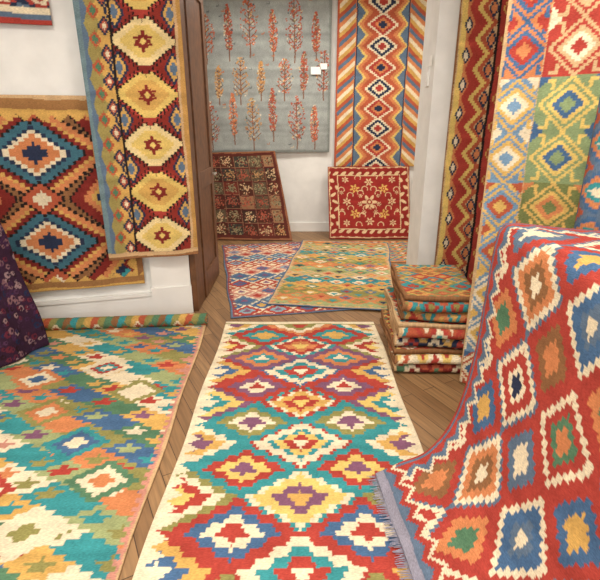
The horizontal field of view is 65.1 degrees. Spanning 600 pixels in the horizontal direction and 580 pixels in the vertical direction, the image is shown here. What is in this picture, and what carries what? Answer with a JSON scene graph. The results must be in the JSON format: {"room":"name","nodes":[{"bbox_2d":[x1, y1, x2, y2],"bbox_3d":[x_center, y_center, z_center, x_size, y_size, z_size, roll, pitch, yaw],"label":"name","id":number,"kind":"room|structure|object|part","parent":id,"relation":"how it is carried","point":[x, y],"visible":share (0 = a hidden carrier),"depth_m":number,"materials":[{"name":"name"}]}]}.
{"room":"store","nodes":[
{"label":"store","id":0,"kind":"room"},
{"bbox_2d":[0,0,190,300],"bbox_3d":[-1.899,-1.241,3.324,2.141,3.100,0.246,-5,20,-14],"label":"wall","id":1,"kind":"structure","parent":0,"point":[34,59],"depth_m":3.14,"materials":[{"name":"white paint"}]},
{"bbox_2d":[0,0,51,24],"bbox_3d":[-2.072,-2.079,2.785,0.965,0.860,0.021,-5,20,-15],"label":"small hanging kilim","id":2,"kind":"object","parent":1,"relation":"hanging from","point":[30,12],"visible":1,"depth_m":2.99,"materials":[{"name":"fabric"}]},
{"bbox_2d":[0,95,144,292],"bbox_3d":[-1.760,-0.655,3.378,1.089,1.380,0.023,-5,20,-14],"label":"rug","id":3,"kind":"object","parent":1,"relation":"attached to","point":[51,215],"visible":0.7,"depth_m":3.36,"materials":[{"name":"fabric"}]},
{"bbox_2d":[34,291,151,305],"bbox_3d":[-2.035,0.105,3.612,1.742,0.030,0.035,-5,20,-14],"label":"trim","id":4,"kind":"structure","parent":1,"relation":"attached to","point":[148,293],"depth_m":3.70,"materials":[{"name":"white paint"}]},
{"bbox_2d":[37,296,153,317],"bbox_3d":[-2.037,0.197,3.652,1.742,0.170,0.022,-5,20,-14],"label":"baseboard","id":5,"kind":"structure","parent":1,"relation":"attached to","point":[137,305],"depth_m":3.75,"materials":[{"name":"white paint"}]},
{"bbox_2d":[72,0,197,260],"bbox_3d":[-1.117,-1.336,3.233,0.659,2.300,0.040,-5,20,-15],"label":"rug","id":6,"kind":"object","parent":1,"relation":"hanging from","point":[132,57],"visible":1,"depth_m":3.29,"materials":[{"name":"fabric"}]},
{"bbox_2d":[149,255,190,287],"bbox_3d":[-1.049,-1.269,3.402,0.301,3.100,0.045,-5,20,-14],"label":"wall","id":7,"kind":"structure","parent":1,"relation":"attached to","point":[165,271],"depth_m":3.78,"materials":[{"name":"white paint"}]},
{"bbox_2d":[151,285,193,314],"bbox_3d":[-1.050,0.080,3.876,0.316,0.240,0.060,-5,20,-14],"label":"trim","id":8,"kind":"structure","parent":1,"relation":"attached to","point":[174,299],"depth_m":3.85,"materials":[{"name":"white paint"}]},
{"bbox_2d":[179,0,204,310],"bbox_3d":[0.050,-1.139,3.634,1.900,2.700,0.290,0,20,0],"label":"door frame","id":9,"kind":"structure","parent":1,"relation":"attached to","point":[195,260],"depth_m":3.82,"materials":[{"name":"brown wood"}]},
{"bbox_2d":[184,0,218,296],"bbox_3d":[-0.868,-1.272,4.138,0.055,2.590,0.710,0,20,0],"label":"door","id":10,"kind":"structure","parent":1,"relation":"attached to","point":[194,7],"depth_m":4.09,"materials":[{"name":"brown wood"}]},
{"bbox_3d":[-0.848,-1.272,4.138,0.016,2.590,0.710,0,20,0],"label":"stiles and rails","id":11,"kind":"part","parent":10,"relation":"part of","materials":[{"name":"brown wood"}]},
{"bbox_2d":[119,231,465,579],"bbox_3d":[-0.250,0.635,2.829,5.300,0.100,8.900,0,20,0],"label":"floor","id":12,"kind":"structure","parent":0,"point":[431,400],"depth_m":2.84,"materials":[{"name":"brown wood"}]},
{"bbox_2d":[0,325,205,579],"bbox_3d":[-1.388,0.743,2.354,1.462,0.011,2.750,-1,20,-2],"label":"rug","id":13,"kind":"object","parent":12,"relation":"on","point":[87,416],"visible":0.93,"depth_m":2.33,"materials":[{"name":"fabric"}]},
{"bbox_2d":[0,223,49,367],"bbox_3d":[-2.244,-0.014,2.864,0.952,1.059,0.611,0,20,0],"label":"textile","id":14,"kind":"object","parent":13,"relation":"on","point":[22,329],"visible":1,"depth_m":3.08,"materials":[{"name":"fabric"}]},
{"bbox_2d":[42,313,207,329],"bbox_3d":[-1.343,0.243,3.620,1.240,0.093,0.100,-2,20,-5],"label":"rolled kilim","id":15,"kind":"object","parent":13,"relation":"on","point":[72,323],"visible":0.99,"depth_m":3.58,"materials":[{"name":"fabric"}]},
{"bbox_2d":[212,151,291,240],"bbox_3d":[-0.800,-1.271,6.322,1.400,1.120,0.531,0,20,0],"label":"carpet","id":16,"kind":"object","parent":12,"relation":"on","point":[250,204],"visible":0.77,"depth_m":6.38,"materials":[{"name":"fabric"}]},
{"bbox_2d":[132,322,423,579],"bbox_3d":[0.004,0.729,2.395,1.177,0.010,2.820,0,20,0],"label":"runner rug","id":17,"kind":"object","parent":12,"relation":"on","point":[291,424],"visible":0.94,"depth_m":2.18,"materials":[{"name":"fabric"}]},
{"bbox_2d":[222,242,355,318],"bbox_3d":[-0.264,-0.204,5.009,1.062,0.008,2.420,-4,20,-10],"label":"rug","id":18,"kind":"object","parent":12,"relation":"on","point":[253,271],"visible":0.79,"depth_m":4.82,"materials":[{"name":"fabric"}]},
{"bbox_2d":[266,240,392,309],"bbox_3d":[0.428,-0.242,5.080,1.132,0.009,2.350,3,20,8],"label":"rug","id":19,"kind":"object","parent":12,"relation":"on","point":[322,274],"visible":0.98,"depth_m":4.77,"materials":[{"name":"fabric"}]},
{"bbox_2d":[328,166,409,238],"bbox_3d":[0.940,-1.195,6.402,1.120,0.923,0.431,0,20,0],"label":"carpet","id":20,"kind":"object","parent":12,"relation":"on","point":[365,202],"visible":1,"depth_m":6.42,"materials":[{"name":"fabric"}]},
{"bbox_2d":[347,241,407,261],"bbox_3d":[0.995,-0.482,5.785,1.162,0.008,0.980,0,20,0],"label":"rug","id":21,"kind":"object","parent":12,"relation":"on","point":[398,249],"visible":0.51,"depth_m":5.84,"materials":[{"name":"fabric"}]},
{"bbox_2d":[380,264,471,372],"bbox_3d":[0.884,0.169,3.214,0.602,0.509,0.794,0,20,0],"label":"rug","id":22,"kind":"object","parent":12,"relation":"on","point":[424,321],"visible":0.98,"depth_m":2.92,"materials":[{"name":"fabric"}]},
{"bbox_2d":[459,0,599,383],"bbox_3d":[1.362,-0.719,2.216,0.864,2.838,0.055,9,22,24],"label":"hanging patchwork kilim","id":23,"kind":"object","parent":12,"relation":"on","point":[548,93],"visible":0.53,"depth_m":2.28,"materials":[{"name":"fabric"}]},
{"bbox_2d":[574,98,599,230],"bbox_3d":[1.344,-0.061,2.190,0.188,1.620,0.199,-13,23,-32],"label":"rug","id":24,"kind":"object","parent":12,"relation":"on","point":[588,211],"visible":0.13,"depth_m":2.03,"materials":[{"name":"fabric"}]},
{"bbox_3d":[1.293,0.507,1.509,0.667,1.024,1.340,0,20,0],"label":"rug","id":25,"kind":"object","parent":12,"relation":"on","visible":0},
{"bbox_2d":[369,223,599,579],"bbox_3d":[0.944,0.470,1.490,1.313,1.078,1.531,0,20,0],"label":"draped kilim","id":26,"kind":"object","parent":25,"relation":"on","point":[510,489],"visible":1,"depth_m":1.68,"materials":[{"name":"fabric"}]},
{"bbox_2d":[212,0,413,221],"bbox_3d":[-0.250,-2.344,6.410,5.600,3.100,0.150,0,20,0],"label":"wall","id":27,"kind":"structure","parent":0,"point":[303,175],"depth_m":6.59,"materials":[{"name":"white paint"}]},
{"bbox_2d":[203,0,331,151],"bbox_3d":[-0.465,-2.801,6.113,1.731,1.940,0.031,0,20,0],"label":"tapestry","id":28,"kind":"object","parent":27,"relation":"hanging from","point":[264,94],"visible":0.89,"depth_m":6.11,"materials":[{"name":"fabric"}]},
{"bbox_2d":[311,63,326,73],"bbox_3d":[0.245,-2.853,6.066,0.210,0.130,0.004,0,20,0],"label":"price tag","id":29,"kind":"object","parent":28,"relation":"attached to","point":[314,70],"visible":1,"depth_m":6.06,"materials":[{"name":"paper"}]},
{"bbox_2d":[289,222,328,230],"bbox_3d":[-0.250,-0.917,6.830,5.300,0.130,0.020,0,20,0],"label":"baseboard","id":30,"kind":"structure","parent":27,"relation":"attached to","point":[294,226],"depth_m":6.82,"materials":[{"name":"white paint"}]},
{"bbox_2d":[406,0,460,264],"bbox_3d":[1.700,-1.410,3.797,1.400,3.100,0.400,0,20,0],"label":"wall partition","id":31,"kind":"structure","parent":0,"point":[442,16],"depth_m":3.72,"materials":[{"name":"white paint"}]},
{"bbox_2d":[424,67,429,86],"bbox_3d":[0.991,-1.662,3.670,0.018,0.140,0.090,0,20,0],"label":"light switch","id":32,"kind":"object","parent":31,"relation":"attached to","point":[427,74],"visible":1,"depth_m":3.64,"materials":[{"name":"white plastic"}]},
{"bbox_2d":[434,0,507,283],"bbox_3d":[1.425,-1.335,3.557,0.591,2.780,0.029,0,20,0],"label":"hanging red kilim","id":33,"kind":"object","parent":31,"relation":"attached to","point":[481,25],"visible":0.51,"depth_m":3.59,"materials":[{"name":"fabric"}]},
{"bbox_3d":[-0.250,-2.370,1.728,5.600,0.100,9.150,0,20,0],"label":"ceiling","id":34,"kind":"structure","parent":0,"visible":0},
{"bbox_2d":[334,0,426,166],"bbox_3d":[1.045,-2.712,6.145,1.152,2.130,0.041,0,20,0],"label":"hanging striped kilim","id":35,"kind":"object","parent":34,"relation":"hanging from","point":[380,43],"visible":0.95,"depth_m":6.13,"materials":[{"name":"fabric"}]}
]}

